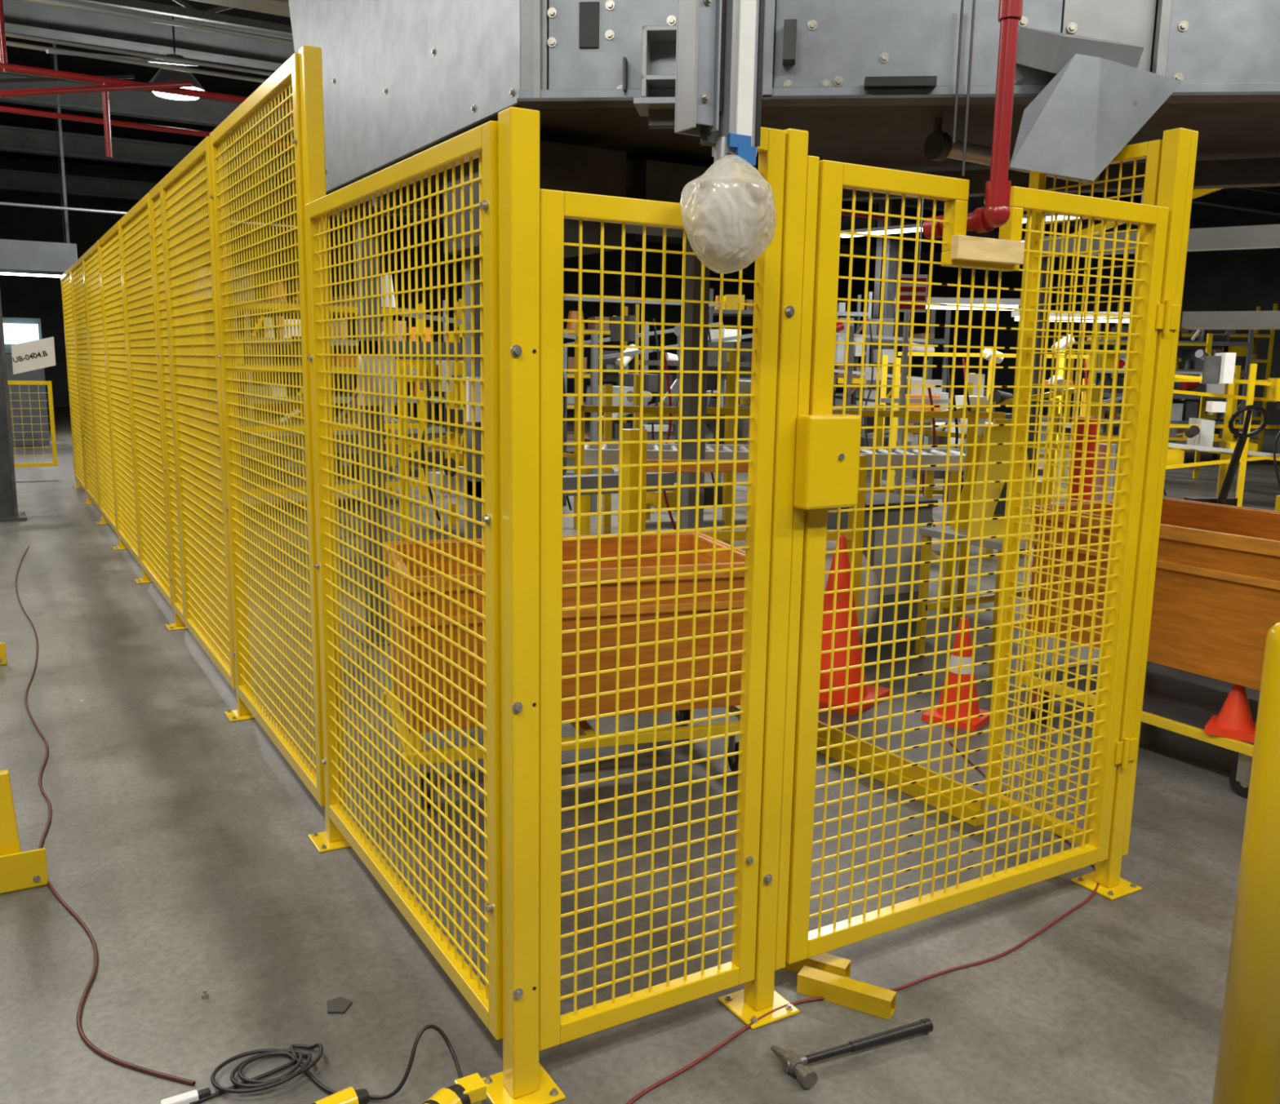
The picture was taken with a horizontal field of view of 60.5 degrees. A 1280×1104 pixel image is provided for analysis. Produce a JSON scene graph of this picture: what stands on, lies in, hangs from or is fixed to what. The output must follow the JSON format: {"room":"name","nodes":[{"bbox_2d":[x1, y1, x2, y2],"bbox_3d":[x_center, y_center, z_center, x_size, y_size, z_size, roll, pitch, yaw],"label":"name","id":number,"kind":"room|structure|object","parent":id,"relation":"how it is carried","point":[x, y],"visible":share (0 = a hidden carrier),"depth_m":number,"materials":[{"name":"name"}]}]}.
{"room":"factory floor","nodes":[
{"label":"factory floor","id":0,"kind":"room"},
{"bbox_2d":[0,155,876,407],"bbox_3d":[-6.297,-8.930,39.536,39.500,7.200,0.100,-5,11,-30],"label":"wall","id":1,"kind":"structure","parent":0,"point":[21,296],"depth_m":36.42,"materials":[{"name":"paint"}]},
{"bbox_2d":[62,209,65,243],"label":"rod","id":2,"kind":"object","parent":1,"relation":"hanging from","point":[62,210],"depth_m":19.67,"materials":[{"name":"grey paint"}]},
{"bbox_2d":[0,403,1279,1103],"bbox_3d":[4.604,-2.014,21.900,39.500,0.100,43.000,-5,11,-30],"label":"floor","id":3,"kind":"structure","parent":0,"point":[178,832],"depth_m":3.30,"materials":[{"name":"concrete"}]},
{"bbox_2d":[0,642,6,666],"bbox_3d":[-3.444,0.411,5.709,0.240,0.344,0.230,-5,11,-30],"label":"guard","id":4,"kind":"object","parent":3,"relation":"on","point":[2,646],"visible":1,"depth_m":5.69,"materials":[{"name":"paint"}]},
{"bbox_2d":[0,293,26,522],"bbox_3d":[-6.207,-3.871,10.112,0.476,7.200,0.476,-5,11,-30],"label":"steel column","id":5,"kind":"structure","parent":3,"relation":"on","point":[9,512],"depth_m":10.61,"materials":[{"name":"metal"}]},
{"bbox_2d":[4,337,55,374],"bbox_3d":[-5.779,-1.862,10.393,0.424,0.360,0.101,-2,10,-17],"label":"aisle sign","id":6,"kind":"object","parent":5,"relation":"attached to","point":[29,356],"visible":1,"depth_m":10.40,"materials":[{"name":"white plastic"}]},
{"bbox_2d":[0,0,331,230],"bbox_3d":[-6.602,-4.553,11.404,9.001,0.935,8.440,-5,11,-30],"label":"conduit","id":7,"kind":"object","parent":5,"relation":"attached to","point":[157,59],"visible":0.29,"depth_m":10.07,"materials":[{"name":"metal"}]},
{"bbox_2d":[0,769,48,894],"bbox_3d":[-1.958,0.841,3.350,0.240,0.344,0.230,-5,11,-30],"label":"guard","id":8,"kind":"object","parent":3,"relation":"on","point":[19,871],"visible":1,"depth_m":3.33,"materials":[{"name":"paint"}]},
{"bbox_2d":[2,317,49,445],"bbox_3d":[-10.780,-2.975,19.217,0.650,2.200,0.400,-5,11,-30],"label":"doorway","id":9,"kind":"object","parent":3,"relation":"on","point":[16,331],"visible":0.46,"depth_m":19.16,"materials":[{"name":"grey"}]},
{"bbox_2d":[7,381,57,467],"bbox_3d":[-8.041,-1.571,14.033,1.000,1.280,0.060,-5,11,-30],"label":"fence","id":10,"kind":"object","parent":3,"relation":"on","point":[48,384],"visible":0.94,"depth_m":14.18,"materials":[{"name":"yellow metal"}]},
{"bbox_2d":[15,545,195,1086],"bbox_3d":[-3.139,0.572,5.778,0.255,0.010,8.034,-5,11,-30],"label":"extension cord","id":11,"kind":"object","parent":3,"relation":"on","point":[86,1041],"visible":0.92,"depth_m":3.02,"materials":[{"name":"red rubber"}]},
{"bbox_2d":[160,1088,210,1103],"bbox_3d":[-0.983,1.187,2.378,0.100,0.022,0.025,-5,11,-30],"label":"connector","id":12,"kind":"object","parent":3,"relation":"on","point":[188,1098],"visible":1,"depth_m":2.37,"materials":[{"name":"white plastic"}]},
{"bbox_2d":[201,990,208,999],"bbox_3d":[-1.100,1.118,2.777,0.016,0.020,0.018,-5,11,-30],"label":"bolt","id":13,"kind":"object","parent":3,"relation":"on","point":[205,996],"visible":1,"depth_m":2.77,"materials":[{"name":"metal"}]},
{"bbox_2d":[177,266,426,518],"bbox_3d":[-3.644,-1.744,11.823,2.460,2.512,0.860,-6,12,-36],"label":"storage rack","id":14,"kind":"object","parent":3,"relation":"on","point":[386,277],"visible":0.19,"depth_m":11.76,"materials":[{"name":"grey metal"}]},
{"bbox_2d":[60,44,565,1103],"bbox_3d":[-2.887,-1.087,8.085,1.660,2.510,13.080,-5,11,-30],"label":"wire mesh fence","id":15,"kind":"object","parent":3,"relation":"on","point":[123,330],"visible":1,"depth_m":3.31,"materials":[{"name":"yellow metal"}]},
{"bbox_2d":[189,1024,462,1103],"bbox_3d":[-0.684,1.120,2.476,0.593,0.128,0.206,0,10,-3],"label":"power cord","id":16,"kind":"object","parent":3,"relation":"on","point":[296,1056],"visible":0.98,"depth_m":2.45,"materials":[{"name":"black rubber"}]},
{"bbox_2d":[326,996,351,1014],"bbox_3d":[-0.756,1.135,2.750,0.063,0.006,0.066,1,10,-1],"label":"scrap","id":17,"kind":"object","parent":3,"relation":"on","point":[340,1006],"visible":1,"depth_m":2.74,"materials":[{"name":"grey concrete"}]},
{"bbox_2d":[235,300,446,477],"bbox_3d":[-4.013,-2.215,14.859,2.660,2.400,0.960,-5,11,-30],"label":"storage rack","id":18,"kind":"object","parent":3,"relation":"on","point":[400,322],"visible":0.19,"depth_m":14.55,"materials":[{"name":"grey metal"}]},
{"bbox_2d":[311,1087,369,1103],"bbox_3d":[-0.613,1.192,2.262,0.154,0.065,0.210,-5,11,-30],"label":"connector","id":19,"kind":"object","parent":3,"relation":"on","point":[348,1095],"visible":1,"depth_m":2.33,"materials":[{"name":"yellow paint"}]},
{"bbox_2d":[334,217,357,418],"bbox_3d":[-6.840,-6.513,25.425,0.490,7.200,0.490,-5,11,-30],"label":"steel column","id":20,"kind":"structure","parent":3,"relation":"on","point":[335,218],"depth_m":25.42,"materials":[{"name":"grey metal"}]},
{"bbox_2d":[0,0,884,220],"bbox_3d":[-2.674,-3.361,12.803,17.001,5.400,5.652,-5,11,-30],"label":"pipe","id":21,"kind":"object","parent":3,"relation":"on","point":[108,84],"visible":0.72,"depth_m":9.54,"materials":[{"name":"red metal"}]},
{"bbox_2d":[422,1073,488,1103],"bbox_3d":[-0.437,1.178,2.257,0.093,0.082,0.330,8,12,36],"label":"grinder","id":22,"kind":"object","parent":3,"relation":"on","point":[469,1090],"visible":1,"depth_m":2.32,"materials":[{"name":"yellow paint"}]},
{"bbox_2d":[360,311,583,541],"bbox_3d":[-1.552,-1.191,10.315,1.860,2.002,1.053,-6,12,-36],"label":"machine","id":23,"kind":"object","parent":3,"relation":"on","point":[451,364],"visible":0.34,"depth_m":9.88,"materials":[{"name":"yellow paint"}]},
{"bbox_2d":[456,298,639,452],"bbox_3d":[-1.629,-3.013,19.140,3.060,2.600,0.960,-1,10,-13],"label":"storage rack","id":24,"kind":"object","parent":3,"relation":"on","point":[593,327],"visible":0.14,"depth_m":18.93,"materials":[{"name":"grey metal"}]},
{"bbox_2d":[382,531,745,808],"bbox_3d":[-0.284,0.423,4.402,1.400,0.865,0.790,-2,10,-18],"label":"cart","id":25,"kind":"object","parent":3,"relation":"on","point":[609,546],"visible":0.34,"depth_m":4.09,"materials":[{"name":"brown wood"}]},
{"bbox_2d":[612,233,635,423],"bbox_3d":[-0.383,-7.056,29.203,0.490,7.200,0.490,-5,11,-30],"label":"steel column","id":26,"kind":"structure","parent":3,"relation":"on","point":[629,259],"depth_m":29.17,"materials":[{"name":"grey metal"}]},
{"bbox_2d":[562,296,752,515],"bbox_3d":[0.317,-1.659,12.301,2.186,2.313,1.053,-4,11,-25],"label":"machine","id":27,"kind":"object","parent":3,"relation":"on","point":[611,359],"visible":0.3,"depth_m":11.85,"materials":[{"name":"grey paint"}]},
{"bbox_2d":[602,322,752,545],"bbox_3d":[0.677,-0.967,9.432,1.780,1.932,0.953,-2,10,-19],"label":"machine","id":28,"kind":"object","parent":3,"relation":"on","point":[728,362],"visible":0.16,"depth_m":9.09,"materials":[{"name":"yellow paint"}]},
{"bbox_2d":[621,428,867,626],"bbox_3d":[0.455,0.014,5.628,1.342,1.280,0.325,-1,10,-13],"label":"guard rail","id":29,"kind":"object","parent":3,"relation":"on","point":[630,451],"visible":0.3,"depth_m":5.46,"materials":[{"name":"yellow metal"}]},
{"bbox_2d":[288,0,1279,648],"bbox_3d":[0.922,-1.216,4.509,7.027,4.100,2.625,5,11,22],"label":"machine","id":30,"kind":"object","parent":3,"relation":"on","point":[902,85],"visible":0.69,"depth_m":3.80,"materials":[{"name":"metal"}]},
{"bbox_2d":[922,0,1022,239],"bbox_3d":[0.842,-1.916,2.575,0.071,2.268,0.243,-5,11,-30],"label":"pipe","id":31,"kind":"object","parent":30,"relation":"attached to","point":[995,213],"visible":0.91,"depth_m":2.64,"materials":[{"name":"metal"}]},
{"bbox_2d":[706,288,872,434],"bbox_3d":[2.807,-3.521,21.345,3.060,3.000,0.960,1,10,-2],"label":"storage rack","id":32,"kind":"object","parent":3,"relation":"on","point":[727,309],"visible":0.09,"depth_m":20.83,"materials":[{"name":"grey metal"}]},
{"bbox_2d":[580,405,1005,625],"bbox_3d":[0.916,-0.295,7.295,2.625,1.340,0.925,1,10,0],"label":"conveyor","id":33,"kind":"object","parent":3,"relation":"on","point":[610,452],"visible":0.44,"depth_m":7.06,"materials":[{"name":"grey metal"}]},
{"bbox_2d":[783,953,851,978],"bbox_3d":[0.455,1.099,2.940,0.208,0.050,0.050,6,11,29],"label":"tube","id":34,"kind":"object","parent":3,"relation":"on","point":[825,962],"visible":0.3,"depth_m":2.91,"materials":[{"name":"yellow paint"}]},
{"bbox_2d":[796,965,896,1020],"bbox_3d":[0.526,1.124,2.804,0.244,0.050,0.050,6,11,28],"label":"tube","id":35,"kind":"object","parent":3,"relation":"on","point":[866,998],"visible":1,"depth_m":2.78,"materials":[{"name":"yellow paint"}]},
{"bbox_2d":[823,540,879,643],"bbox_3d":[1.005,0.256,6.044,0.680,0.680,0.544,-5,11,-30],"label":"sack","id":36,"kind":"object","parent":3,"relation":"on","point":[873,594],"visible":0.09,"depth_m":5.90,"materials":[{"name":"white plastic"}]},
{"bbox_2d":[770,1017,933,1089],"bbox_3d":[0.507,1.159,2.610,0.417,0.042,0.143,-5,11,-30],"label":"hammer","id":37,"kind":"object","parent":3,"relation":"on","point":[796,1065],"visible":1,"depth_m":2.56,"materials":[{"name":"grey metal"}]},
{"bbox_2d":[818,535,889,715],"bbox_3d":[0.961,0.316,5.332,0.416,0.802,0.416,8,12,36],"label":"traffic cone","id":38,"kind":"object","parent":3,"relation":"on","point":[843,578],"visible":0.69,"depth_m":5.25,"materials":[{"name":"plastic"}]},
{"bbox_2d":[626,741,1099,1103],"bbox_3d":[0.754,1.071,3.252,0.878,0.008,3.153,8,12,36],"label":"extension cord","id":39,"kind":"object","parent":3,"relation":"on","point":[642,1094],"visible":0.81,"depth_m":2.88,"materials":[{"name":"red rubber"}]},
{"bbox_2d":[538,126,1198,1051],"bbox_3d":[0.669,0.003,2.792,2.058,2.270,0.150,-5,11,-30],"label":"wire mesh fence","id":40,"kind":"object","parent":3,"relation":"on","point":[784,273],"visible":0.88,"depth_m":2.49,"materials":[{"name":"yellow metal"}]},
{"bbox_2d":[674,0,776,273],"bbox_3d":[0.193,-1.462,2.079,0.197,1.817,0.182,-2,10,-16],"label":"support strut","id":41,"kind":"object","parent":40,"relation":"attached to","point":[728,215],"visible":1,"depth_m":2.17,"materials":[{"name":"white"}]},
{"bbox_2d":[785,160,1180,964],"bbox_3d":[0.947,0.040,2.925,1.380,1.949,0.099,-5,11,-30],"label":"gate","id":42,"kind":"object","parent":40,"relation":"attached to","point":[828,445],"visible":0.98,"depth_m":2.89,"materials":[{"name":"yellow metal"}]},
{"bbox_2d":[826,492,937,648],"bbox_3d":[1.395,0.096,6.545,0.540,0.840,0.440,-5,11,-30],"label":"waste bin","id":43,"kind":"object","parent":3,"relation":"on","point":[924,513],"visible":0.3,"depth_m":6.37,"materials":[{"name":"grey paint"}]},
{"bbox_2d":[832,322,934,489],"bbox_3d":[2.764,-1.999,14.892,2.151,2.185,1.153,1,10,-2],"label":"machine","id":44,"kind":"object","parent":3,"relation":"on","point":[854,350],"visible":0.2,"depth_m":14.39,"materials":[{"name":"metal"}]},
{"bbox_2d":[866,199,906,446],"bbox_3d":[4.703,-5.515,20.732,0.490,7.200,0.490,-5,11,-30],"label":"steel column","id":45,"kind":"structure","parent":3,"relation":"on","point":[895,206],"depth_m":20.74,"materials":[{"name":"grey metal"}]},
{"bbox_2d":[835,309,951,446],"bbox_3d":[3.455,-2.660,17.583,2.660,2.600,0.860,1,10,-2],"label":"storage rack","id":46,"kind":"object","parent":3,"relation":"on","point":[887,330],"visible":0.14,"depth_m":17.25,"materials":[{"name":"grey metal"}]},
{"bbox_2d":[893,274,928,494],"bbox_3d":[1.889,-0.856,7.966,0.300,2.250,0.300,-5,11,-30],"label":"notice board","id":47,"kind":"object","parent":3,"relation":"on","point":[906,289],"visible":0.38,"depth_m":7.79,"materials":[{"name":"metal"}]},
{"bbox_2d":[921,617,990,732],"bbox_3d":[1.474,0.537,5.043,0.250,0.482,0.250,8,12,36],"label":"traffic cone","id":48,"kind":"object","parent":3,"relation":"on","point":[976,723],"visible":0.66,"depth_m":5.00,"materials":[{"name":"orange plastic"}]},
{"bbox_2d":[915,525,1033,677],"bbox_3d":[2.267,0.219,6.264,1.300,0.720,0.600,-5,11,-30],"label":"metal frame","id":49,"kind":"object","parent":3,"relation":"on","point":[927,534],"visible":0.22,"depth_m":6.13,"materials":[{"name":"grey paint"}]},
{"bbox_2d":[949,418,1036,539],"bbox_3d":[1.925,-0.401,5.887,0.400,0.620,0.344,1,10,1],"label":"sign","id":50,"kind":"object","parent":49,"relation":"on","point":[998,434],"visible":0.57,"depth_m":5.79,"materials":[{"name":"yellow plastic"}]},
{"bbox_2d":[880,334,1088,504],"bbox_3d":[3.828,-1.425,12.268,2.143,1.979,1.053,2,10,4],"label":"machine","id":51,"kind":"object","parent":3,"relation":"on","point":[915,393],"visible":0.17,"depth_m":11.91,"materials":[{"name":"yellow metal"}]},
{"bbox_2d":[873,375,1099,559],"bbox_3d":[2.979,-0.772,9.612,1.660,1.562,0.953,1,10,-2],"label":"machine","id":52,"kind":"object","parent":3,"relation":"on","point":[999,397],"visible":0.27,"depth_m":9.36,"materials":[{"name":"yellow paint"}]},
{"bbox_2d":[817,139,1162,845],"bbox_3d":[0.985,-0.209,4.115,0.050,2.250,1.905,-5,11,-30],"label":"wire mesh fence","id":53,"kind":"object","parent":3,"relation":"on","point":[1151,151],"visible":0.47,"depth_m":3.56,"materials":[{"name":"yellow metal"}]},
{"bbox_2d":[1017,497,1279,799],"bbox_3d":[2.744,0.447,4.142,0.910,1.005,2.490,-5,11,-30],"label":"cart","id":54,"kind":"object","parent":3,"relation":"on","point":[1216,598],"visible":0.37,"depth_m":4.35,"materials":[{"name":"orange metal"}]},
{"bbox_2d":[1027,497,1279,691],"bbox_3d":[2.747,0.231,4.105,0.886,0.565,2.486,-5,11,-30],"label":"tub","id":55,"kind":"object","parent":54,"relation":"in","point":[1216,598],"depth_m":4.30,"materials":[{"name":"brown wood"}]},
{"bbox_2d":[1067,416,1116,502],"bbox_3d":[2.516,-0.434,6.101,0.279,0.630,0.118,-3,10,-20],"label":"stack","id":56,"kind":"object","parent":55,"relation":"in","point":[1092,428],"visible":0.38,"depth_m":6.04,"materials":[{"name":"red plastic"}]},
{"bbox_2d":[1204,684,1256,742],"bbox_3d":[2.295,0.603,4.226,0.178,0.192,0.178,8,12,36],"label":"traffic cone","id":57,"kind":"object","parent":54,"relation":"on","point":[1234,721],"visible":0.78,"depth_m":4.19,"materials":[{"name":"plastic"}]},
{"bbox_2d":[1019,187,1279,555],"bbox_3d":[6.226,-1.396,7.692,7.290,3.550,1.030,7,11,32],"label":"beam","id":58,"kind":"structure","parent":3,"relation":"on","point":[1267,236],"depth_m":8.43,"materials":[{"name":"grey metal"}]},
{"bbox_2d":[1061,322,1240,478],"bbox_3d":[7.506,-2.224,16.178,2.060,2.349,1.153,2,10,4],"label":"machine","id":59,"kind":"object","parent":3,"relation":"on","point":[1219,388],"visible":0.09,"depth_m":15.79,"materials":[{"name":"yellow paint"}]},
{"bbox_2d":[1069,322,1253,465],"bbox_3d":[9.354,-2.940,19.779,2.686,2.600,0.960,2,10,4],"label":"storage rack","id":60,"kind":"object","parent":3,"relation":"on","point":[1182,411],"visible":0.25,"depth_m":19.45,"materials":[{"name":"metal"}]},
{"bbox_2d":[1096,302,1277,452],"bbox_3d":[11.472,-3.697,23.207,3.072,3.000,0.960,3,10,9],"label":"storage rack","id":61,"kind":"object","parent":3,"relation":"on","point":[1241,351],"visible":0.14,"depth_m":22.74,"materials":[{"name":"grey metal"}]},
{"bbox_2d":[1163,352,1279,506],"bbox_3d":[6.924,-1.378,12.740,2.062,1.827,1.053,4,10,15],"label":"machine","id":62,"kind":"object","parent":3,"relation":"on","point":[1219,368],"visible":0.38,"depth_m":12.53,"materials":[{"name":"yellow paint"}]},
{"bbox_2d":[1183,404,1268,506],"bbox_3d":[4.468,-0.584,9.237,0.560,1.368,1.728,-1,10,-11],"label":"jack","id":63,"kind":"object","parent":3,"relation":"on","point":[1223,498],"visible":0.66,"depth_m":8.44,"materials":[{"name":"black metal"}]},
{"bbox_2d":[1212,622,1279,1103],"bbox_3d":[1.224,0.696,2.103,0.184,1.156,0.184,3,10,14],"label":"bollard","id":64,"kind":"object","parent":3,"relation":"on","point":[1247,1072],"visible":1,"depth_m":2.07,"materials":[{"name":"metal"}]},
{"bbox_2d":[1274,495,1279,511],"bbox_3d":[4.800,-0.188,8.198,0.869,0.950,0.675,-5,11,-30],"label":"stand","id":65,"kind":"object","parent":3,"relation":"on","point":[1277,497],"visible":0.09,"depth_m":8.23,"materials":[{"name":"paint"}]},
{"bbox_2d":[0,0,1279,239],"bbox_3d":[4.724,-9.207,20.663,39.500,0.100,43.000,-5,11,-30],"label":"ceiling","id":66,"kind":"structure","parent":0,"point":[15,55],"depth_m":25.43,"materials":[{"name":"metal"}]},
{"bbox_2d":[0,272,61,277],"label":"fluorescent light fixture","id":67,"kind":"object","parent":66,"relation":"hanging from","point":[29,274],"depth_m":19.48,"materials":[{"name":"grey paint"}]},
{"bbox_2d":[0,43,77,275],"bbox_3d":[-8.891,-6.199,15.278,1.600,4.450,0.800,-5,11,-30],"label":"duct","id":68,"kind":"object","parent":66,"relation":"hanging from","point":[17,256],"visible":0.89,"depth_m":15.50,"materials":[{"name":"grey metal"}]},
{"bbox_2d":[55,118,62,206],"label":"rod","id":69,"kind":"object","parent":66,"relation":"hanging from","point":[55,118],"depth_m":19.49,"materials":[{"name":"grey paint"}]},
{"bbox_2d":[152,91,198,100],"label":"lamp","id":70,"kind":"object","parent":66,"relation":"hanging from","point":[172,96],"depth_m":13.71,"materials":[{"name":"metal"}]},
{"bbox_2d":[148,67,205,91],"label":"lamp","id":71,"kind":"object","parent":66,"relation":"hanging from","point":[163,75],"depth_m":13.41,"materials":[{"name":"metal"}]},
{"bbox_2d":[191,0,290,17],"bbox_3d":[-5.202,-5.874,8.227,8.400,2.580,0.440,-5,11,-30],"label":"cable tray","id":72,"kind":"object","parent":66,"relation":"hanging from","point":[279,7],"visible":0.02,"depth_m":9.56,"materials":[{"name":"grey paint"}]},
{"bbox_2d":[840,219,923,237],"label":"fluorescent light fixture","id":73,"kind":"object","parent":66,"relation":"hanging from","point":[894,229],"depth_m":19.53,"materials":[{"name":"grey paint"}]},
{"bbox_2d":[917,198,924,274],"label":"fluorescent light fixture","id":74,"kind":"object","parent":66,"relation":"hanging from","point":[922,198],"depth_m":10.67,"materials":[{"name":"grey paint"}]},
{"bbox_2d":[1011,310,1019,320],"label":"fluorescent light fixture","id":75,"kind":"object","parent":66,"relation":"hanging from","point":[1015,314],"depth_m":11.72,"materials":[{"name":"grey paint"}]},
{"bbox_2d":[1045,213,1075,221],"label":"fluorescent light fixture","id":76,"kind":"object","parent":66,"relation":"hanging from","point":[1048,215],"depth_m":17.36,"materials":[{"name":"grey paint"}]},
{"bbox_2d":[1049,311,1093,322],"label":"fluorescent light fixture","id":77,"kind":"object","parent":66,"relation":"hanging from","point":[1052,315],"depth_m":11.65,"materials":[{"name":"grey paint"}]},
{"bbox_2d":[1097,311,1118,322],"label":"fluorescent light fixture","id":78,"kind":"object","parent":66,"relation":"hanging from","point":[1114,313],"depth_m":11.65,"materials":[{"name":"grey paint"}]},
{"bbox_2d":[1122,311,1129,322],"label":"fluorescent light fixture","id":79,"kind":"object","parent":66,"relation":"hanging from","point":[1124,313],"depth_m":11.65,"materials":[{"name":"grey paint"}]},
{"bbox_2d":[897,203,1279,425],"bbox_3d":[21.708,-7.042,31.256,0.100,7.200,43.000,-5,11,-30],"label":"wall","id":80,"kind":"structure","parent":0,"point":[1243,279],"depth_m":39.29,"materials":[{"name":"paint"}]},
{"bbox_2d":[926,297,1020,310],"label":"fluorescent light fixture","id":81,"kind":"object","parent":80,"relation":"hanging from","point":[1007,303],"depth_m":10.68,"materials":[{"name":"grey paint"}]},
{"bbox_3d":[-12.380,-4.179,11.308,0.100,7.200,43.000,-5,11,-30],"label":"wall","id":82,"kind":"structure","parent":0,"visible":0},
{"bbox_2d":[0,168,941,266],"bbox_3d":[-3.184,-10.141,34.043,39.500,0.450,0.240,-5,11,-30],"label":"ceiling beam","id":83,"kind":"structure","parent":82,"relation":"attached to","point":[10,180],"depth_m":28.04,"materials":[{"name":"paint"}]},
{"bbox_2d":[0,124,1118,257],"bbox_3d":[-0.133,-9.217,28.961,39.500,0.450,0.240,-5,11,-30],"label":"ceiling beam","id":84,"kind":"structure","parent":82,"relation":"attached to","point":[12,139],"depth_m":22.73,"materials":[{"name":"metal"}]},
{"bbox_2d":[0,70,1218,231],"bbox_3d":[2.411,-8.447,24.725,39.500,0.450,0.240,-5,11,-30],"label":"ceiling beam","id":85,"kind":"structure","parent":82,"relation":"attached to","point":[142,104],"depth_m":18.49,"materials":[{"name":"metal"}]},
{"bbox_2d":[2,0,1279,215],"bbox_3d":[4.699,-7.753,20.913,39.500,0.450,0.240,-5,11,-30],"label":"ceiling beam","id":86,"kind":"structure","parent":82,"relation":"attached to","point":[20,16],"depth_m":14.48,"materials":[{"name":"metal"}]},
{"bbox_2d":[165,25,183,58],"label":"lamp","id":87,"kind":"object","parent":86,"relation":"hanging from","point":[174,55],"depth_m":13.52,"materials":[{"name":"metal"}]},
{"bbox_2d":[76,0,1279,195],"bbox_3d":[6.374,-7.028,18.155,39.500,0.810,0.080,-5,11,-30],"label":"truss","id":88,"kind":"object","parent":82,"relation":"attached to","point":[188,11],"visible":0.05,"depth_m":11.74,"materials":[{"name":"metal"}]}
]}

